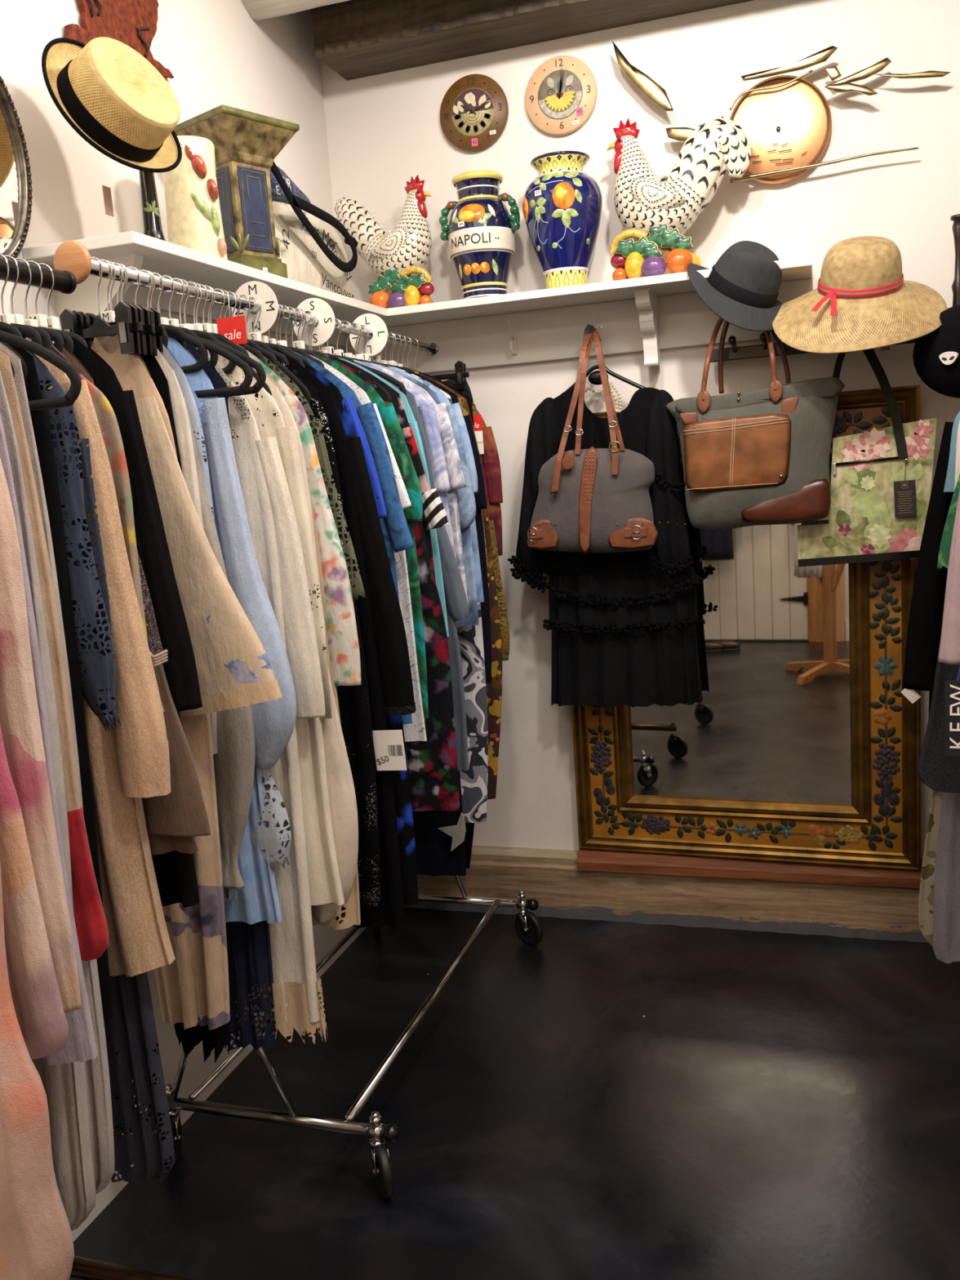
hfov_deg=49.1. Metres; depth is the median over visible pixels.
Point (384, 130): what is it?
wall
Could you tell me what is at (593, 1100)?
floor
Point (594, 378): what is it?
hanger
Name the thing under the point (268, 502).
dress
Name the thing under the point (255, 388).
hanger
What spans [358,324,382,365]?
hanger
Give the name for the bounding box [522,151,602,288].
vase
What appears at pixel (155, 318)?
hanger
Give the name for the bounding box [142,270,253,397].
hanger
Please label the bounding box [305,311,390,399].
hanger
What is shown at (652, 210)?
rooster figurine
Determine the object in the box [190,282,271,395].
hanger
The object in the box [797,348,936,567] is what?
crossbody bag
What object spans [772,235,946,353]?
sun hat
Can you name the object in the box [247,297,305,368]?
hanger
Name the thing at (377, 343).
divider
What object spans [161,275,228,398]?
hanger
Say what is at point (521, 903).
socket
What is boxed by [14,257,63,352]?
hanger
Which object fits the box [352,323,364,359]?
hanger
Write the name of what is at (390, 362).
hanger
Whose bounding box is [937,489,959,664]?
sweater
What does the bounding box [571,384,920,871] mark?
framed mirror
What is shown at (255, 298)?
hanger
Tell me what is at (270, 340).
hanger
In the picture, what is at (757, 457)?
tote bag
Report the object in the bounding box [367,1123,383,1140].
socket
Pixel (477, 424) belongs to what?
tag
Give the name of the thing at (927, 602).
cardigan
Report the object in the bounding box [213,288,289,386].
hanger
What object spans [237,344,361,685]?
blouse
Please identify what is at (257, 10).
trim
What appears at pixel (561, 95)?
wall clock
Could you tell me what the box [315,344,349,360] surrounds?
hanger
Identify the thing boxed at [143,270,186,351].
hanger
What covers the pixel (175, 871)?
jacket
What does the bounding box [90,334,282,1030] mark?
kimono
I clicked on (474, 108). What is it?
wall clock
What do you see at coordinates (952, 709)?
lettering
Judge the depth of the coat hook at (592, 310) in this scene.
3.13 m
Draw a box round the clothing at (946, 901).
[932,791,959,964]
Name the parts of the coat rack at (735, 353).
rail, finial post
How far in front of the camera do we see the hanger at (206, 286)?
2.09 m
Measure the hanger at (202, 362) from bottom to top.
0.190 m
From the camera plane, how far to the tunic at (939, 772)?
2.46 m
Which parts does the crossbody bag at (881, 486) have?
zip pull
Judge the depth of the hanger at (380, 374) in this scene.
2.54 m
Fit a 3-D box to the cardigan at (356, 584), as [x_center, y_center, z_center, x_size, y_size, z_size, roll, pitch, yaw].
[-0.470,-0.315,2.188,0.465,0.584,0.067,-1,10,18]
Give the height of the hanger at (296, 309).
0.258 m
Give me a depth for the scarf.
2.41 m
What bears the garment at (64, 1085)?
hanging from the hanger
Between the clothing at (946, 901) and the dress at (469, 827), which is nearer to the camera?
the clothing at (946, 901)
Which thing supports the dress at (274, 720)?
hanging from the hanger at (202, 362)
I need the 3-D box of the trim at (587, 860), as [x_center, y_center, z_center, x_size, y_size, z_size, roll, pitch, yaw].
[0.852,0.706,3.294,1.100,0.056,0.092,-1,10,18]
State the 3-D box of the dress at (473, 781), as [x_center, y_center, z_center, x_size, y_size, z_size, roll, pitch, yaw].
[-0.233,-0.112,2.983,0.490,1.296,0.050,-1,10,18]
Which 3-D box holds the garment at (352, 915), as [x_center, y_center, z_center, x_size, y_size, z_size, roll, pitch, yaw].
[-0.486,0.009,2.186,0.408,1.217,0.068,-1,10,18]
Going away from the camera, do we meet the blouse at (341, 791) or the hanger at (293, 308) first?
the blouse at (341, 791)
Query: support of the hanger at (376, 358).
hanging from the wall rail
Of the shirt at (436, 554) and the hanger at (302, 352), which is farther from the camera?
the shirt at (436, 554)
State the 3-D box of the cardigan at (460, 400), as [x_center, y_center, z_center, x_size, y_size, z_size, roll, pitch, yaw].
[-0.231,-0.484,3.009,0.488,0.572,0.051,-1,10,18]
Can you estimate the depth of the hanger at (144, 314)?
1.80 m
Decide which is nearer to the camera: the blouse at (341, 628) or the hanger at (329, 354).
the blouse at (341, 628)
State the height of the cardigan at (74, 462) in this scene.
0.582 m
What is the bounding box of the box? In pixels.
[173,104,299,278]
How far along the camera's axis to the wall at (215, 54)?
2.52 m
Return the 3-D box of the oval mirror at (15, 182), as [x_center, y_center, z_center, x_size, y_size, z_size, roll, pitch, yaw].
[-0.925,-0.883,1.882,0.030,0.434,0.334,-1,10,18]
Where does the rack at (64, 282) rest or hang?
on the floor
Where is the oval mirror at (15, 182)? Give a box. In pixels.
[0,75,32,259]
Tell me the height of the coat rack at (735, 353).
0.362 m
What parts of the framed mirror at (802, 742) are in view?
glass, moulding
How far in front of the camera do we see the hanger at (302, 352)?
2.35 m
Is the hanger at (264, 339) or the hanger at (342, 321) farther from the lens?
the hanger at (342, 321)
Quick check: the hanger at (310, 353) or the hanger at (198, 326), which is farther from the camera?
the hanger at (310, 353)
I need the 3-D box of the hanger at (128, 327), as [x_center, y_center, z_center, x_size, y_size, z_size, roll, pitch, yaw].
[-0.648,-0.563,1.780,0.160,0.165,0.031,-1,10,18]
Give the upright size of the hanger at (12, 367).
0.216 m
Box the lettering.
[944,680,959,758]
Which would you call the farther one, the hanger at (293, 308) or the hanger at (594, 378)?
the hanger at (594, 378)
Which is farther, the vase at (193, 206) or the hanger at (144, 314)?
the vase at (193, 206)
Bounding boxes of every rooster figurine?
[334,174,434,308]
[606,118,751,280]
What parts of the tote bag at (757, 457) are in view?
handle, handle, handle, handle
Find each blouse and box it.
[51,342,164,711]
[220,359,358,923]
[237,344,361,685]
[293,351,414,724]
[315,354,428,718]
[325,355,448,582]
[352,359,457,561]
[362,360,469,613]
[371,362,479,626]
[387,365,484,602]
[398,367,492,684]
[426,373,502,555]
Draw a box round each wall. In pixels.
[0,0,365,1241]
[320,0,959,859]
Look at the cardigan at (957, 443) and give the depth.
2.29 m
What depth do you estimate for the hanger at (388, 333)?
2.96 m
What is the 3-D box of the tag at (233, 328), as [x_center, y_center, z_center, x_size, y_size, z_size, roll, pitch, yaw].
[-0.484,-0.622,2.040,0.062,0.096,0.002,-1,10,18]
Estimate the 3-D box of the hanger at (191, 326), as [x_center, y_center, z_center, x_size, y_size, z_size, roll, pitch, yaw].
[-0.565,-0.564,2.035,0.279,0.258,0.017,-1,10,18]
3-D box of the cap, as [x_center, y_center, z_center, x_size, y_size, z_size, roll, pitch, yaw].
[1.261,-0.724,2.688,0.283,0.268,0.168,-3,9,6]
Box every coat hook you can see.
[506,319,517,355]
[591,309,599,337]
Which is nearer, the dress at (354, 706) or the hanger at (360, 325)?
the dress at (354, 706)
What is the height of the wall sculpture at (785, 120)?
0.439 m
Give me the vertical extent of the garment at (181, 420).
0.763 m
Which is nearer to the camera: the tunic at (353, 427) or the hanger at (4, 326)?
the hanger at (4, 326)
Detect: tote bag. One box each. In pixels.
[269,161,357,298]
[666,317,844,530]
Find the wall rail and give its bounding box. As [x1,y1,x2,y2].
[53,240,439,355]
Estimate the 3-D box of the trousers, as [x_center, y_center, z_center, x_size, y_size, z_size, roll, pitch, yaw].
[1.348,0.057,2.635,0.465,1.562,0.071,-1,10,18]
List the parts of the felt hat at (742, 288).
crown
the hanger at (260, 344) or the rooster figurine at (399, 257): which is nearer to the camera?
the hanger at (260, 344)
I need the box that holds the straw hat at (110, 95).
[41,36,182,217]
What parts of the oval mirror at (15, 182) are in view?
glass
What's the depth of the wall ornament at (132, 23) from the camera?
2.33 m
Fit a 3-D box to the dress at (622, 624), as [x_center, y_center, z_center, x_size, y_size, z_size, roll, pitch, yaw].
[0.376,-0.273,3.151,0.585,0.961,0.130,-1,10,19]
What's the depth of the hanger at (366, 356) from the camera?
2.81 m
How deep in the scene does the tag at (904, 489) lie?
2.83 m
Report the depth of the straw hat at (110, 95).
1.98 m
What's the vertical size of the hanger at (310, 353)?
0.190 m
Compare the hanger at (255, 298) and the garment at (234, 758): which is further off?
the hanger at (255, 298)
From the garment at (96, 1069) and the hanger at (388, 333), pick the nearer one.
the garment at (96, 1069)
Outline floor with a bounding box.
[69,907,959,1279]
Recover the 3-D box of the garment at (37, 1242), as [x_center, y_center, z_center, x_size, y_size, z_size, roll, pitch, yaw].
[-0.742,0.224,1.300,0.385,1.246,0.071,-1,10,18]
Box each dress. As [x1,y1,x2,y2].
[0,348,109,960]
[167,336,296,924]
[168,347,328,1044]
[185,342,277,1053]
[206,349,344,905]
[267,355,380,906]
[271,347,416,928]
[328,356,460,811]
[354,360,469,770]
[389,365,488,822]
[412,769,466,875]
[413,370,502,799]
[414,370,474,868]
[507,386,705,707]
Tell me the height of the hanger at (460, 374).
0.165 m
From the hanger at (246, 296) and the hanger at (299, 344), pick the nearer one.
the hanger at (246, 296)
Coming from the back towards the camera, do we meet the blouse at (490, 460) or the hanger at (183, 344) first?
the blouse at (490, 460)
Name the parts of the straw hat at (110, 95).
crown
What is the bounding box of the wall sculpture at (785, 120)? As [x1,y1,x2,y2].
[612,40,951,183]
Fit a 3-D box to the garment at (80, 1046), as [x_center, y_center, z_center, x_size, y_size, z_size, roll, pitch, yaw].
[-0.722,0.087,1.433,0.307,1.017,0.073,-1,10,18]
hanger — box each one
[0,253,41,345]
[0,254,67,376]
[0,321,47,393]
[0,329,27,381]
[0,330,81,410]
[9,360,14,377]
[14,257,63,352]
[23,260,73,355]
[38,262,88,347]
[59,256,142,355]
[78,259,155,356]
[88,258,116,347]
[90,262,165,356]
[112,262,122,303]
[115,262,128,302]
[127,266,168,349]
[138,269,208,373]
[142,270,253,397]
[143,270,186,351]
[152,271,218,368]
[157,272,266,396]
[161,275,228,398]
[172,277,235,374]
[177,279,257,400]
[186,280,249,366]
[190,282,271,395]
[196,284,212,333]
[201,284,213,323]
[208,285,265,363]
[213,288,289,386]
[218,289,278,370]
[225,291,311,404]
[229,292,288,364]
[239,294,250,338]
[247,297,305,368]
[251,297,261,332]
[261,333,310,364]
[268,329,276,344]
[275,303,287,346]
[275,305,324,367]
[281,305,333,367]
[288,306,296,346]
[291,308,342,365]
[296,309,306,341]
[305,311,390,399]
[306,311,338,358]
[309,312,391,399]
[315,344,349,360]
[321,344,406,395]
[322,340,357,364]
[333,318,342,355]
[333,318,363,362]
[342,320,351,352]
[343,320,371,363]
[351,323,430,395]
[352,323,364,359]
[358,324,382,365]
[360,324,390,368]
[364,325,436,394]
[369,355,398,368]
[380,351,404,368]
[384,333,389,360]
[386,331,414,372]
[388,332,397,365]
[395,333,402,366]
[397,334,406,366]
[404,336,413,370]
[410,337,469,390]
[565,324,645,391]
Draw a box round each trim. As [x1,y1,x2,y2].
[240,0,349,21]
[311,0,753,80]
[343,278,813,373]
[404,858,928,942]
[471,845,577,863]
[577,848,923,888]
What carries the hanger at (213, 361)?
hanging from the wall rail
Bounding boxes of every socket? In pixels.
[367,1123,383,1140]
[516,898,526,909]
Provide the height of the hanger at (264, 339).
0.190 m
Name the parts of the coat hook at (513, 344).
plate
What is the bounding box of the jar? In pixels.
[439,170,519,298]
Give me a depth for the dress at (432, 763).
2.54 m
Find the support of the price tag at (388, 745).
hanging from the dress at (384, 642)
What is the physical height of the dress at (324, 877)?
1.137 m
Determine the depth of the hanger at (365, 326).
2.82 m
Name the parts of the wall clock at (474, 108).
panel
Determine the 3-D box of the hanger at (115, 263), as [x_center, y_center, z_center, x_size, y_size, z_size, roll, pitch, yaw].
[-0.627,-0.528,1.842,0.145,0.257,0.011,-1,10,18]
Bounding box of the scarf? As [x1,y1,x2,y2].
[943,411,959,492]
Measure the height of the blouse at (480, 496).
0.899 m
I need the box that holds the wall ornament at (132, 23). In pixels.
[63,0,173,78]
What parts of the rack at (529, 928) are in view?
leg, leg, leg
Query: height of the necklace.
0.239 m
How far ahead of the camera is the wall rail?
1.95 m
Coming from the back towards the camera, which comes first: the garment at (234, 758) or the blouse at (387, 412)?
the blouse at (387, 412)
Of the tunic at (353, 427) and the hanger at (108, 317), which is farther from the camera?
the tunic at (353, 427)
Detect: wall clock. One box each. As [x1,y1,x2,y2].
[440,74,508,151]
[524,55,597,135]
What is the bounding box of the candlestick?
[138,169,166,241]
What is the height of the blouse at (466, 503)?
0.706 m
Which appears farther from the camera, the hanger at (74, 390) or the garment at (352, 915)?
the garment at (352, 915)
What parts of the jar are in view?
handle, handle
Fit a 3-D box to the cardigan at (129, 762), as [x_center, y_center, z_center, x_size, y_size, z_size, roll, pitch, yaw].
[-0.626,0.062,1.621,0.302,1.025,0.064,-1,10,19]
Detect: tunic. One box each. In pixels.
[0,457,81,1058]
[302,360,417,905]
[916,635,959,792]
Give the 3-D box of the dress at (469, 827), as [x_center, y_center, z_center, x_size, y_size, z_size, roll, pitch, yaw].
[-0.181,-0.036,3.173,0.432,1.515,0.049,-1,10,18]
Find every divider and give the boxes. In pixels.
[231,280,278,333]
[293,297,335,346]
[349,313,387,355]
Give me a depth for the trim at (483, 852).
3.54 m
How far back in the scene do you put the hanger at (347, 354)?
2.71 m
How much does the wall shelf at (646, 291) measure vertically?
0.224 m
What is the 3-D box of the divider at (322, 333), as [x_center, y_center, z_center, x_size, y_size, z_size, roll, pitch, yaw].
[-0.402,-0.770,2.546,0.112,0.112,0.003,-1,10,18]
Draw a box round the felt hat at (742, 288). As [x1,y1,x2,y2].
[687,240,782,331]
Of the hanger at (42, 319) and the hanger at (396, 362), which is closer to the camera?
the hanger at (42, 319)
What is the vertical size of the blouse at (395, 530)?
0.848 m
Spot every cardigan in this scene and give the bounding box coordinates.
[8,343,112,1022]
[26,337,175,977]
[26,350,121,732]
[262,355,366,599]
[412,371,487,567]
[900,422,954,718]
[954,420,959,489]
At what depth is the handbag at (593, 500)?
2.99 m
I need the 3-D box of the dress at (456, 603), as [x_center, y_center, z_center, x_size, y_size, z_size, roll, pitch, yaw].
[-0.304,-0.181,2.693,0.565,1.054,0.052,-1,10,18]
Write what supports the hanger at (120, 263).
hanging from the wall rail
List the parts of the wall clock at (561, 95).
panel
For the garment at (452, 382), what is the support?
hanging from the hanger at (460, 374)
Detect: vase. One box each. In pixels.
[162,135,227,260]
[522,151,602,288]
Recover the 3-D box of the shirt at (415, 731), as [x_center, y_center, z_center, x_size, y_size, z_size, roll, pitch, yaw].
[-0.395,-0.206,2.452,0.526,0.903,0.049,-1,10,19]
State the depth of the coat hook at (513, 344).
3.25 m
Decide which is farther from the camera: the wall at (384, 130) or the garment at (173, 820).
the wall at (384, 130)
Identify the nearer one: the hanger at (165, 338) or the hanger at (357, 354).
the hanger at (165, 338)
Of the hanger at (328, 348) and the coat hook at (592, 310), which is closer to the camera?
the hanger at (328, 348)
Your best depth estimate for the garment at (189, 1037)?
2.03 m
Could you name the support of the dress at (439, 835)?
hanging from the hanger at (357, 354)
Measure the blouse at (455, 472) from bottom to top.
0.666 m
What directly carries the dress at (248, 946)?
hanging from the hanger at (213, 361)
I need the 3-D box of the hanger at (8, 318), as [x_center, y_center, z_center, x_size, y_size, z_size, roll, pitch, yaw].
[-0.698,-0.452,1.547,0.167,0.225,0.017,-1,10,18]
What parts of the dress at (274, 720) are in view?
lace trim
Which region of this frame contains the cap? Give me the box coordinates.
[912,304,959,398]
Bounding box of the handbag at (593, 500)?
[526,324,685,555]
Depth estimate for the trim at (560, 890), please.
3.35 m
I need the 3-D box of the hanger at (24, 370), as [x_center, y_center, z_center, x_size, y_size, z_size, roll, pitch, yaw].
[-0.724,-0.443,1.465,0.206,0.212,0.017,-1,10,18]
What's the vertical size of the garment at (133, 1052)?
1.375 m
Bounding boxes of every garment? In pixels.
[0,342,115,1194]
[0,371,95,1231]
[0,414,97,1065]
[0,863,74,1279]
[48,346,175,1186]
[62,347,210,855]
[141,355,230,1063]
[162,344,255,902]
[264,370,360,929]
[443,377,473,403]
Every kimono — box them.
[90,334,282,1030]
[471,402,509,660]
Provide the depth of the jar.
3.06 m
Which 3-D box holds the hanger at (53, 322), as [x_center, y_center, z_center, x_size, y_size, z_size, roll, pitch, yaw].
[-0.668,-0.470,1.639,0.196,0.224,0.017,-1,10,18]
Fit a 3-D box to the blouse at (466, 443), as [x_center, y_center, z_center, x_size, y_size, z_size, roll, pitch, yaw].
[-0.259,-0.421,2.881,0.534,0.652,0.050,-1,10,18]
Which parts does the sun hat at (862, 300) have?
crown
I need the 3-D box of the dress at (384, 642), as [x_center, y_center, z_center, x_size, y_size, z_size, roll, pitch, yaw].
[-0.406,0.014,2.340,0.530,1.292,0.073,-1,10,15]
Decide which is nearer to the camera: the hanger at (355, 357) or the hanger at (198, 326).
the hanger at (198, 326)
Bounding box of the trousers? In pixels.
[918,790,942,946]
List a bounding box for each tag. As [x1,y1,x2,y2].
[216,293,247,344]
[372,729,406,770]
[472,414,484,453]
[897,481,913,513]
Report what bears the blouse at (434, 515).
hanging from the hanger at (329, 354)
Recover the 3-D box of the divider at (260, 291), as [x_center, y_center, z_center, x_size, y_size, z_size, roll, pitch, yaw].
[-0.488,-0.719,2.279,0.112,0.112,0.003,-1,10,18]
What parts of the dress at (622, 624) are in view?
sleeve trim, flower trim, flower trim, sleeve trim, sleeve trim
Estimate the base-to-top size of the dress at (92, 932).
0.903 m
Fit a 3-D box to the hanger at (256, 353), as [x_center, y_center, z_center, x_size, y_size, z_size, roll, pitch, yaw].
[-0.539,-0.614,2.116,0.225,0.190,0.017,-1,10,18]
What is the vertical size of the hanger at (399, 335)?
0.265 m
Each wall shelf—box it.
[22,231,414,346]
[386,256,812,366]
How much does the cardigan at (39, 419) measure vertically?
1.029 m
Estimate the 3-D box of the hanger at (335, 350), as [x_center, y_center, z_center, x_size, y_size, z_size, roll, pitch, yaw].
[-0.360,-0.719,2.671,0.225,0.190,0.017,-1,10,18]
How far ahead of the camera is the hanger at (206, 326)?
2.08 m
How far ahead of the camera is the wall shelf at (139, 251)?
2.28 m
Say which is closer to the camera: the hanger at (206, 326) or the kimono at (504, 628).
the hanger at (206, 326)
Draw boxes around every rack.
[0,257,194,1279]
[164,875,543,1198]
[710,213,959,362]
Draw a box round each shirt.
[308,354,426,742]
[338,357,448,636]
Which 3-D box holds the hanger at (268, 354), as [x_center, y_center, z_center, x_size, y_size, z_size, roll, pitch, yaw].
[-0.523,-0.624,2.166,0.225,0.190,0.017,-1,10,18]
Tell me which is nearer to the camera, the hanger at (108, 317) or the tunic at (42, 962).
the tunic at (42, 962)
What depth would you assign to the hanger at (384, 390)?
2.48 m
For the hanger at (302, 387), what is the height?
0.260 m
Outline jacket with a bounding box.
[71,337,202,907]
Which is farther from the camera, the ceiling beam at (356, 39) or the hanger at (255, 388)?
the ceiling beam at (356, 39)
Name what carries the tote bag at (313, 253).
on the wall shelf at (139, 251)
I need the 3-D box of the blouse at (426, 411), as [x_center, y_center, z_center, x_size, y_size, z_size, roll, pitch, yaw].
[-0.322,-0.431,2.707,0.520,0.567,0.050,-1,10,18]
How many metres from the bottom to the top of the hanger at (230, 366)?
0.190 m
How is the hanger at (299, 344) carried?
hanging from the wall rail
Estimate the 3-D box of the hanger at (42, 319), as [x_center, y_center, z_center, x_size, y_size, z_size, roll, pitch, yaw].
[-0.676,-0.463,1.614,0.154,0.229,0.017,-1,10,18]
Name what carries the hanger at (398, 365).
hanging from the wall rail
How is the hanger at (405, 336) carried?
hanging from the wall rail
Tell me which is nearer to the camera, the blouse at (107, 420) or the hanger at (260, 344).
the blouse at (107, 420)
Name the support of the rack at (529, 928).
on the floor
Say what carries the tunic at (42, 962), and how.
hanging from the hanger
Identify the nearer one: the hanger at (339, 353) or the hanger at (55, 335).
the hanger at (55, 335)
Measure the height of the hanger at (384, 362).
0.190 m
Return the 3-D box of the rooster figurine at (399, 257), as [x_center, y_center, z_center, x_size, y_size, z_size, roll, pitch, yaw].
[-0.289,-1.195,3.205,0.311,0.393,0.166,-3,9,6]
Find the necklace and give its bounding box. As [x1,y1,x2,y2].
[584,381,622,413]

